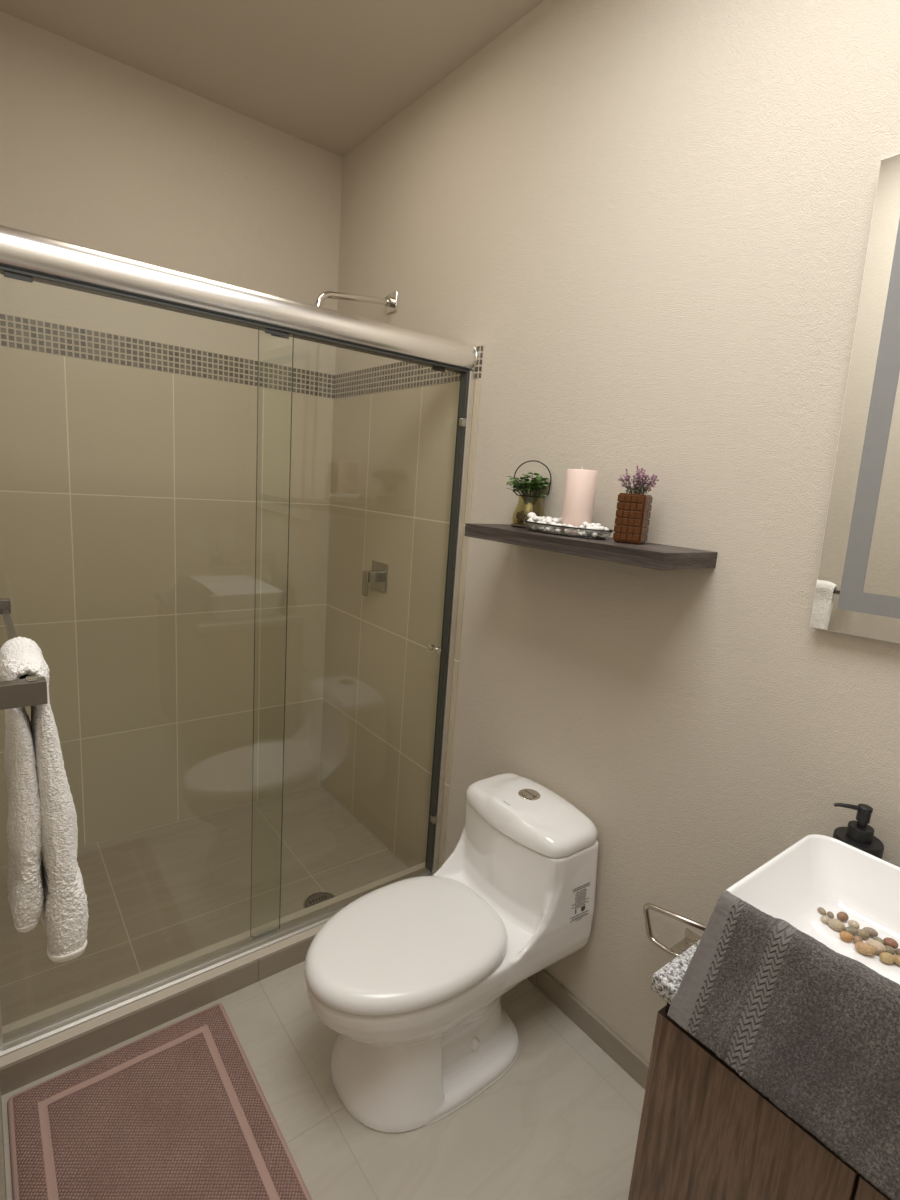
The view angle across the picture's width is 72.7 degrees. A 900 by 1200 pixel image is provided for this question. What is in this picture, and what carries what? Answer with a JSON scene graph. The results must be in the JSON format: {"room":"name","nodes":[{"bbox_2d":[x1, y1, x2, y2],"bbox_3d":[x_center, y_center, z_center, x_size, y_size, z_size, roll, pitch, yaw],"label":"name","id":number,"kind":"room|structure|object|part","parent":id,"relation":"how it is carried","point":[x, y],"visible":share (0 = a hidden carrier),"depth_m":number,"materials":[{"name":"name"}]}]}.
{"room":"bathroom","nodes":[
{"label":"bathroom","id":0,"kind":"room"},
{"bbox_2d":[0,11,342,374],"bbox_3d":[-1.014,-0.397,2.228,1.425,2.775,0.092,-4,13,-38],"label":"wall","id":1,"kind":"structure","parent":0,"point":[98,151],"depth_m":1.99,"materials":[{"name":"paint"}]},
{"bbox_2d":[0,346,333,866],"bbox_3d":[-1.015,0.046,2.272,1.224,1.690,0.008,-4,13,-38],"label":"tiled wall","id":2,"kind":"structure","parent":1,"relation":"attached to","point":[128,532],"depth_m":2.23,"materials":[{"name":"beige tile"}]},
{"bbox_2d":[0,313,333,398],"bbox_3d":[-0.951,-0.828,2.106,1.224,0.092,0.009,-4,13,-38],"label":"trim","id":3,"kind":"structure","parent":1,"relation":"attached to","point":[16,332],"depth_m":2.06,"materials":[{"name":"grey tile"}]},
{"bbox_2d":[0,784,407,1025],"bbox_3d":[-0.823,0.993,2.111,1.225,0.080,0.848,-4,13,-38],"label":"floor","id":4,"kind":"structure","parent":0,"point":[158,895],"depth_m":2.07,"materials":[{"name":"tile"}]},
{"bbox_2d":[303,892,335,908],"bbox_3d":[-0.425,0.998,2.013,0.112,0.003,0.112,-4,13,-38],"label":"floor drain","id":5,"kind":"object","parent":4,"relation":"on","point":[315,898],"visible":0.48,"depth_m":2.03,"materials":[{"name":"silver metal"}]},
{"bbox_2d":[0,0,543,156],"bbox_3d":[-0.051,-1.438,0.883,1.225,0.100,2.758,-4,13,-38],"label":"ceiling","id":6,"kind":"structure","parent":0,"point":[328,75],"depth_m":1.75,"materials":[{"name":"beige paint"}]},
{"bbox_2d":[1,961,644,1199],"bbox_3d":[0.040,1.257,1.016,1.225,0.092,1.830,-4,13,-38],"label":"floor","id":7,"kind":"structure","parent":0,"point":[563,1123],"depth_m":1.35,"materials":[{"name":"tile"}]},
{"bbox_2d":[7,1003,311,1199],"bbox_3d":[-0.557,1.129,1.180,0.455,0.012,0.720,-4,13,-38],"label":"bath mat","id":8,"kind":"object","parent":7,"relation":"on","point":[180,1110],"visible":1,"depth_m":1.27,"materials":[{"name":"pink fabric"}]},
{"bbox_2d":[0,862,424,1095],"bbox_3d":[-0.540,1.042,1.743,1.218,0.160,0.124,-4,13,-38],"label":"curb","id":9,"kind":"object","parent":7,"relation":"on","point":[24,1066],"visible":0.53,"depth_m":1.53,"materials":[{"name":"tile"}]},
{"bbox_2d":[0,225,477,1057],"bbox_3d":[-0.475,0.126,1.573,1.216,1.707,0.070,-4,13,-38],"label":"shower door frame","id":10,"kind":"structure","parent":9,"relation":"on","point":[24,256],"depth_m":1.50,"materials":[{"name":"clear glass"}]},
{"bbox_3d":[-0.686,0.175,1.415,0.642,1.614,0.006,-4,13,-38],"label":"glass panel","id":11,"kind":"part","parent":10,"relation":"part of","materials":[{"name":"grey"}]},
{"bbox_3d":[-0.420,-0.673,1.425,1.214,0.074,0.056,-4,13,-38],"label":"header rail","id":12,"kind":"part","parent":10,"relation":"part of","materials":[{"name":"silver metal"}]},
{"bbox_3d":[-0.264,0.141,1.758,0.606,1.614,0.006,-4,13,-38],"label":"glass panel","id":13,"kind":"part","parent":10,"relation":"part of","materials":[{"name":"grey"}]},
{"bbox_3d":[-0.049,0.154,1.930,0.020,0.020,0.048,-4,13,-38],"label":"door knob","id":14,"kind":"part","parent":10,"relation":"part of","materials":[{"name":"silver metal"}]},
{"bbox_2d":[305,773,598,1132],"bbox_3d":[-0.016,0.810,1.477,0.696,0.608,0.377,-4,13,-38],"label":"toilet","id":15,"kind":"object","parent":7,"relation":"on","point":[411,977],"visible":1,"depth_m":1.41,"materials":[{"name":"white ceramic"}]},
{"bbox_3d":[-0.101,0.775,1.403,0.474,0.045,0.354,-4,13,-38],"label":"seat lid","id":16,"kind":"part","parent":15,"relation":"part of","materials":[{"name":"white plastic"}]},
{"bbox_3d":[0.197,0.534,1.578,0.204,0.063,0.353,-4,13,-38],"label":"tank lid","id":17,"kind":"part","parent":15,"relation":"part of","materials":[{"name":"white ceramic"}]},
{"bbox_2d":[628,1003,890,1199],"bbox_3d":[0.684,0.951,0.768,0.448,0.692,0.771,-4,13,-38],"label":"vanity cabinet","id":18,"kind":"object","parent":7,"relation":"on","point":[705,1133],"visible":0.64,"depth_m":0.81,"materials":[{"name":"brown wood"}]},
{"bbox_2d":[651,939,700,1004],"bbox_3d":[0.708,0.597,0.704,0.475,0.028,0.782,-4,13,-38],"label":"countertop","id":19,"kind":"structure","parent":18,"relation":"on","point":[666,981],"depth_m":0.86,"materials":[{"name":"stone"}]},
{"bbox_2d":[726,834,899,984],"bbox_3d":[0.639,0.505,0.763,0.329,0.121,0.496,-4,13,-38],"label":"basin","id":20,"kind":"object","parent":19,"relation":"in","point":[831,874],"visible":0.52,"depth_m":0.95,"materials":[{"name":"white ceramic"}]},
{"bbox_2d":[667,891,899,1199],"bbox_3d":[0.485,0.516,0.665,0.140,0.169,0.461,-4,13,-38],"label":"towel","id":21,"kind":"object","parent":20,"relation":"on","point":[808,1025],"visible":1,"depth_m":0.71,"materials":[{"name":"grey fabric"}]},
{"bbox_2d":[817,907,826,915],"bbox_3d":[0.585,0.490,0.963,0.012,0.011,0.014,-4,13,-38],"label":"pebble","id":22,"kind":"object","parent":20,"relation":"in","point":[820,910],"visible":1,"depth_m":0.96,"materials":[{"name":"beige stone"}]},
{"bbox_2d":[820,915,828,923],"bbox_3d":[0.579,0.493,0.944,0.012,0.011,0.012,-4,13,-38],"label":"pebble","id":23,"kind":"object","parent":20,"relation":"in","point":[824,919],"visible":1,"depth_m":0.94,"materials":[{"name":"beige stone"}]},
{"bbox_2d":[827,911,833,918],"bbox_3d":[0.595,0.493,0.957,0.012,0.009,0.011,-4,13,-38],"label":"pebble","id":24,"kind":"object","parent":20,"relation":"in","point":[830,914],"visible":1,"depth_m":0.95,"materials":[{"name":"grey stone"}]},
{"bbox_2d":[828,919,845,930],"bbox_3d":[0.588,0.495,0.931,0.018,0.016,0.023,-4,13,-38],"label":"pebble","id":25,"kind":"object","parent":20,"relation":"in","point":[835,924],"visible":1,"depth_m":0.93,"materials":[{"name":"beige stone"}]},
{"bbox_2d":[837,912,848,920],"bbox_3d":[0.611,0.492,0.951,0.017,0.013,0.014,-4,13,-38],"label":"pebble","id":26,"kind":"object","parent":20,"relation":"in","point":[842,916],"visible":1,"depth_m":0.95,"materials":[{"name":"brown stone"}]},
{"bbox_2d":[839,931,852,941],"bbox_3d":[0.589,0.500,0.909,0.016,0.013,0.016,-4,13,-38],"label":"pebble","id":27,"kind":"object","parent":20,"relation":"in","point":[846,936],"visible":1,"depth_m":0.91,"materials":[{"name":"orange stone"}]},
{"bbox_2d":[844,927,856,934],"bbox_3d":[0.605,0.499,0.923,0.015,0.011,0.015,-4,13,-38],"label":"pebble","id":28,"kind":"object","parent":20,"relation":"in","point":[851,930],"visible":1,"depth_m":0.92,"materials":[{"name":"grey stone"}]},
{"bbox_2d":[848,920,859,929],"bbox_3d":[0.616,0.496,0.934,0.014,0.013,0.015,-4,13,-38],"label":"pebble","id":29,"kind":"object","parent":20,"relation":"in","point":[851,923],"visible":1,"depth_m":0.93,"materials":[{"name":"beige stone"}]},
{"bbox_2d":[853,936,862,942],"bbox_3d":[0.603,0.503,0.904,0.011,0.011,0.012,-4,13,-38],"label":"pebble","id":30,"kind":"object","parent":20,"relation":"in","point":[855,938],"visible":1,"depth_m":0.90,"materials":[{"name":"brown stone"}]},
{"bbox_2d":[857,929,868,938],"bbox_3d":[0.619,0.500,0.916,0.014,0.013,0.015,-4,13,-38],"label":"pebble","id":31,"kind":"object","parent":20,"relation":"in","point":[861,933],"visible":1,"depth_m":0.91,"materials":[{"name":"beige stone"}]},
{"bbox_2d":[854,942,874,955],"bbox_3d":[0.600,0.504,0.885,0.019,0.016,0.024,-4,13,-38],"label":"pebble","id":32,"kind":"object","parent":20,"relation":"in","point":[864,948],"visible":1,"depth_m":0.88,"materials":[{"name":"stone"}]},
{"bbox_2d":[863,927,877,936],"bbox_3d":[0.632,0.500,0.920,0.015,0.012,0.019,-4,13,-38],"label":"pebble","id":33,"kind":"object","parent":20,"relation":"in","point":[872,933],"visible":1,"depth_m":0.92,"materials":[{"name":"grey stone"}]},
{"bbox_2d":[865,939,885,953],"bbox_3d":[0.618,0.504,0.888,0.019,0.018,0.024,-4,13,-38],"label":"pebble","id":34,"kind":"object","parent":20,"relation":"in","point":[878,946],"visible":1,"depth_m":0.88,"materials":[{"name":"beige stone"}]},
{"bbox_2d":[873,937,884,944],"bbox_3d":[0.634,0.504,0.904,0.011,0.010,0.015,-4,13,-38],"label":"pebble","id":35,"kind":"object","parent":20,"relation":"in","point":[874,938],"visible":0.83,"depth_m":0.90,"materials":[{"name":"grey stone"}]},
{"bbox_2d":[879,952,894,963],"bbox_3d":[0.622,0.509,0.871,0.019,0.014,0.017,-4,13,-38],"label":"pebble","id":36,"kind":"object","parent":20,"relation":"in","point":[885,957],"visible":1,"depth_m":0.87,"materials":[{"name":"beige stone"}]},
{"bbox_2d":[885,945,894,954],"bbox_3d":[0.635,0.508,0.886,0.016,0.012,0.015,-4,13,-38],"label":"pebble","id":37,"kind":"object","parent":20,"relation":"in","point":[889,949],"visible":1,"depth_m":0.88,"materials":[{"name":"grey stone"}]},
{"bbox_2d":[883,937,898,948],"bbox_3d":[0.648,0.504,0.899,0.017,0.014,0.018,-4,13,-38],"label":"pebble","id":38,"kind":"object","parent":20,"relation":"in","point":[888,941],"visible":1,"depth_m":0.89,"materials":[{"name":"stone"}]},
{"bbox_2d":[893,955,899,965],"bbox_3d":[0.637,0.511,0.868,0.015,0.013,0.019,-4,13,-38],"label":"pebble","id":39,"kind":"object","parent":20,"relation":"in","point":[897,957],"visible":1,"depth_m":0.86,"materials":[{"name":"brown stone"}]},
{"bbox_2d":[832,803,883,858],"bbox_3d":[0.683,0.429,1.032,0.072,0.176,0.074,-4,13,-38],"label":"soap dispenser","id":40,"kind":"object","parent":19,"relation":"on","point":[858,834],"visible":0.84,"depth_m":1.01,"materials":[{"name":"black plastic"}]},
{"bbox_2d":[832,827,883,858],"bbox_3d":[0.681,0.457,1.037,0.072,0.119,0.072,-4,13,-38],"label":"bottle","id":41,"kind":"object","parent":40,"relation":"attached to","point":[872,845],"depth_m":1.01,"materials":[{"name":"black plastic"}]},
{"bbox_3d":[0.515,0.934,0.635,0.021,0.564,0.251,-4,13,-38],"label":"door","id":42,"kind":"part","parent":18,"relation":"part of","materials":[{"name":"brown wood"}]},
{"bbox_2d":[335,0,899,1062],"bbox_3d":[0.407,-0.155,1.495,0.100,2.775,2.858,-4,13,-38],"label":"wall","id":43,"kind":"structure","parent":0,"point":[649,220],"depth_m":1.34,"materials":[{"name":"paint"}]},
{"bbox_2d":[315,291,397,313],"bbox_3d":[-0.317,-0.974,2.035,0.293,0.155,0.062,-4,13,-38],"label":"pipe","id":44,"kind":"object","parent":43,"relation":"attached to","point":[390,300],"visible":0.89,"depth_m":2.04,"materials":[{"name":"silver metal"}]},
{"bbox_2d":[361,560,387,596],"bbox_3d":[-0.287,-0.077,2.256,0.065,0.125,0.110,-4,13,-38],"label":"shower valve","id":45,"kind":"object","parent":43,"relation":"attached to","point":[378,576],"visible":1,"depth_m":2.25,"materials":[{"name":"silver metal"}]},
{"bbox_3d":[-0.312,-0.060,2.248,0.014,0.092,0.028,-4,13,-38],"label":"lever","id":46,"kind":"part","parent":45,"relation":"part of","materials":[{"name":"silver metal"}]},
{"bbox_3d":[-0.263,-0.088,2.273,0.006,0.105,0.110,-4,13,-38],"label":"wall plate","id":47,"kind":"part","parent":45,"relation":"part of","materials":[{"name":"silver metal"}]},
{"bbox_2d":[320,379,480,868],"bbox_3d":[-0.252,0.099,2.286,0.007,1.690,0.918,-4,13,-38],"label":"tiled wall","id":48,"kind":"structure","parent":43,"relation":"attached to","point":[392,463],"depth_m":2.23,"materials":[{"name":"beige tile"}]},
{"bbox_2d":[333,345,482,398],"bbox_3d":[-0.188,-0.775,2.122,0.008,0.092,0.915,-4,13,-38],"label":"trim","id":49,"kind":"structure","parent":43,"relation":"attached to","point":[401,375],"depth_m":2.13,"materials":[{"name":"grey tile"}]},
{"bbox_2d":[528,969,648,1088],"bbox_3d":[0.305,1.077,1.652,0.011,0.064,1.056,-4,13,-38],"label":"baseboard","id":50,"kind":"structure","parent":43,"relation":"attached to","point":[637,1067],"depth_m":1.56,"materials":[{"name":"tile"}]},
{"bbox_2d":[464,523,717,570],"bbox_3d":[0.290,-0.131,1.413,0.188,0.033,0.586,-4,13,-38],"label":"wall shelf","id":51,"kind":"object","parent":43,"relation":"attached to","point":[661,557],"visible":0.91,"depth_m":1.26,"materials":[{"name":"grey wood"}]},
{"bbox_2d":[506,460,551,527],"bbox_3d":[0.198,-0.275,1.582,0.119,0.171,0.148,7,11,13],"label":"plant","id":52,"kind":"object","parent":51,"relation":"on","point":[536,483],"visible":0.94,"depth_m":1.57,"materials":[{"name":"green plant"}]},
{"bbox_3d":[0.206,-0.237,1.586,0.018,0.032,0.043,6,11,9],"label":"bulb","id":53,"kind":"part","parent":52,"relation":"part of","materials":[{"name":"beige"}]},
{"bbox_3d":[0.212,-0.312,1.574,0.071,0.093,0.070,-4,13,-38],"label":"wire handle","id":54,"kind":"part","parent":52,"relation":"part of","materials":[{"name":"black metal"}]},
{"bbox_2d":[523,520,612,539],"bbox_3d":[0.268,-0.163,1.421,0.111,0.024,0.259,-4,13,-38],"label":"tray","id":55,"kind":"object","parent":51,"relation":"on","point":[525,521],"visible":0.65,"depth_m":1.36,"materials":[{"name":"clear glass"}]},
{"bbox_2d":[527,512,535,518],"bbox_3d":[0.200,-0.205,1.493,0.022,0.019,0.023,-4,13,-38],"label":"stone","id":56,"kind":"object","parent":55,"relation":"in","point":[531,514],"visible":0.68,"depth_m":1.49,"materials":[{"name":"white stone"}]},
{"bbox_2d":[531,525,538,529],"bbox_3d":[0.205,-0.174,1.469,0.016,0.014,0.017,-4,13,-38],"label":"stone","id":57,"kind":"object","parent":55,"relation":"in","point":[534,527],"visible":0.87,"depth_m":1.46,"materials":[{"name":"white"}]},
{"bbox_2d":[560,467,597,535],"bbox_3d":[0.293,-0.226,1.393,0.069,0.153,0.069,-4,13,-38],"label":"candle","id":58,"kind":"object","parent":55,"relation":"in","point":[580,484],"visible":0.88,"depth_m":1.36,"materials":[{"name":"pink wax"}]},
{"bbox_2d":[577,529,583,535],"bbox_3d":[0.290,-0.150,1.360,0.016,0.014,0.022,3,11,-4],"label":"stone","id":59,"kind":"object","parent":55,"relation":"in","point":[579,532],"visible":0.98,"depth_m":1.35,"materials":[{"name":"white stone"}]},
{"bbox_2d":[582,531,589,536],"bbox_3d":[0.300,-0.146,1.348,0.017,0.014,0.019,-4,13,-38],"label":"stone","id":60,"kind":"object","parent":55,"relation":"in","point":[584,533],"visible":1,"depth_m":1.34,"materials":[{"name":"white stone"}]},
{"bbox_2d":[585,526,595,533],"bbox_3d":[0.306,-0.153,1.337,0.021,0.017,0.021,0,11,-22],"label":"stone","id":61,"kind":"object","parent":55,"relation":"in","point":[588,527],"visible":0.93,"depth_m":1.33,"materials":[{"name":"white stone"}]},
{"bbox_2d":[596,526,604,532],"bbox_3d":[0.328,-0.153,1.333,0.019,0.016,0.024,-4,13,-38],"label":"stone","id":62,"kind":"object","parent":55,"relation":"in","point":[599,527],"visible":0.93,"depth_m":1.32,"materials":[{"name":"white stone"}]},
{"bbox_2d":[613,493,652,544],"bbox_3d":[0.389,-0.173,1.301,0.060,0.104,0.060,11,12,31],"label":"vase","id":63,"kind":"object","parent":51,"relation":"on","point":[632,521],"visible":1,"depth_m":1.28,"materials":[{"name":"brown ceramic"}]},
{"bbox_2d":[618,465,658,493],"bbox_3d":[0.393,-0.220,1.293,0.084,0.127,0.069,8,11,18],"label":"dried flowers","id":64,"kind":"object","parent":63,"relation":"in","point":[641,481],"visible":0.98,"depth_m":1.28,"materials":[{"name":"purple plant"}]},
{"bbox_2d":[643,903,706,957],"bbox_3d":[0.501,0.706,1.316,0.068,0.127,0.162,-4,13,-38],"label":"paper holder","id":65,"kind":"object","parent":43,"relation":"attached to","point":[690,938],"visible":0.89,"depth_m":1.32,"materials":[{"name":"silver metal"}]},
{"bbox_3d":[0.505,0.746,1.311,0.060,0.004,0.035,-4,13,-38],"label":"flat arm","id":66,"kind":"part","parent":65,"relation":"part of","materials":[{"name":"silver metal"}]},
{"bbox_3d":[0.531,0.747,1.332,0.006,0.046,0.043,-4,13,-38],"label":"wall plate","id":67,"kind":"part","parent":65,"relation":"part of","materials":[{"name":"silver metal"}]},
{"bbox_2d":[810,153,899,642],"bbox_3d":[0.875,-0.271,0.775,0.022,0.757,0.674,-4,12,-38],"label":"wall mirror","id":68,"kind":"object","parent":43,"relation":"attached to","point":[857,590],"visible":1,"depth_m":1.00,"materials":[{"name":"white mirror"}]},
{"bbox_3d":[-0.641,-0.079,0.688,0.100,2.775,2.858,-4,13,-38],"label":"wall","id":69,"kind":"structure","parent":0,"visible":0},
{"bbox_2d":[0,1086,6,1199],"bbox_3d":[-0.427,1.217,0.623,0.011,0.064,1.806,-4,13,-38],"label":"baseboard","id":70,"kind":"structure","parent":69,"relation":"attached to","point":[3,1196],"depth_m":1.15,"materials":[{"name":"tile"}]},
{"bbox_2d":[0,598,47,709],"bbox_3d":[-0.623,0.059,0.832,0.087,0.035,0.477,-4,13,-38],"label":"towel bar","id":71,"kind":"object","parent":69,"relation":"attached to","point":[27,690],"visible":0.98,"depth_m":0.67,"materials":[{"name":"grey metal"}]},
{"bbox_3d":[-0.768,0.012,1.005,0.075,0.024,0.017,-4,13,-38],"label":"post","id":72,"kind":"part","parent":71,"relation":"part of","materials":[{"name":"grey metal"}]},
{"bbox_3d":[-0.484,0.103,0.655,0.087,0.027,0.017,-4,13,-38],"label":"post","id":73,"kind":"part","parent":71,"relation":"part of","materials":[{"name":"grey metal"}]},
{"bbox_2d":[0,637,88,961],"bbox_3d":[-0.527,0.261,0.790,0.086,0.420,0.146,-3,13,-35],"label":"hand towel","id":74,"kind":"object","parent":71,"relation":"hanging from","point":[45,880],"visible":0.95,"depth_m":0.74,"materials":[{"name":"white fabric"}]}
]}

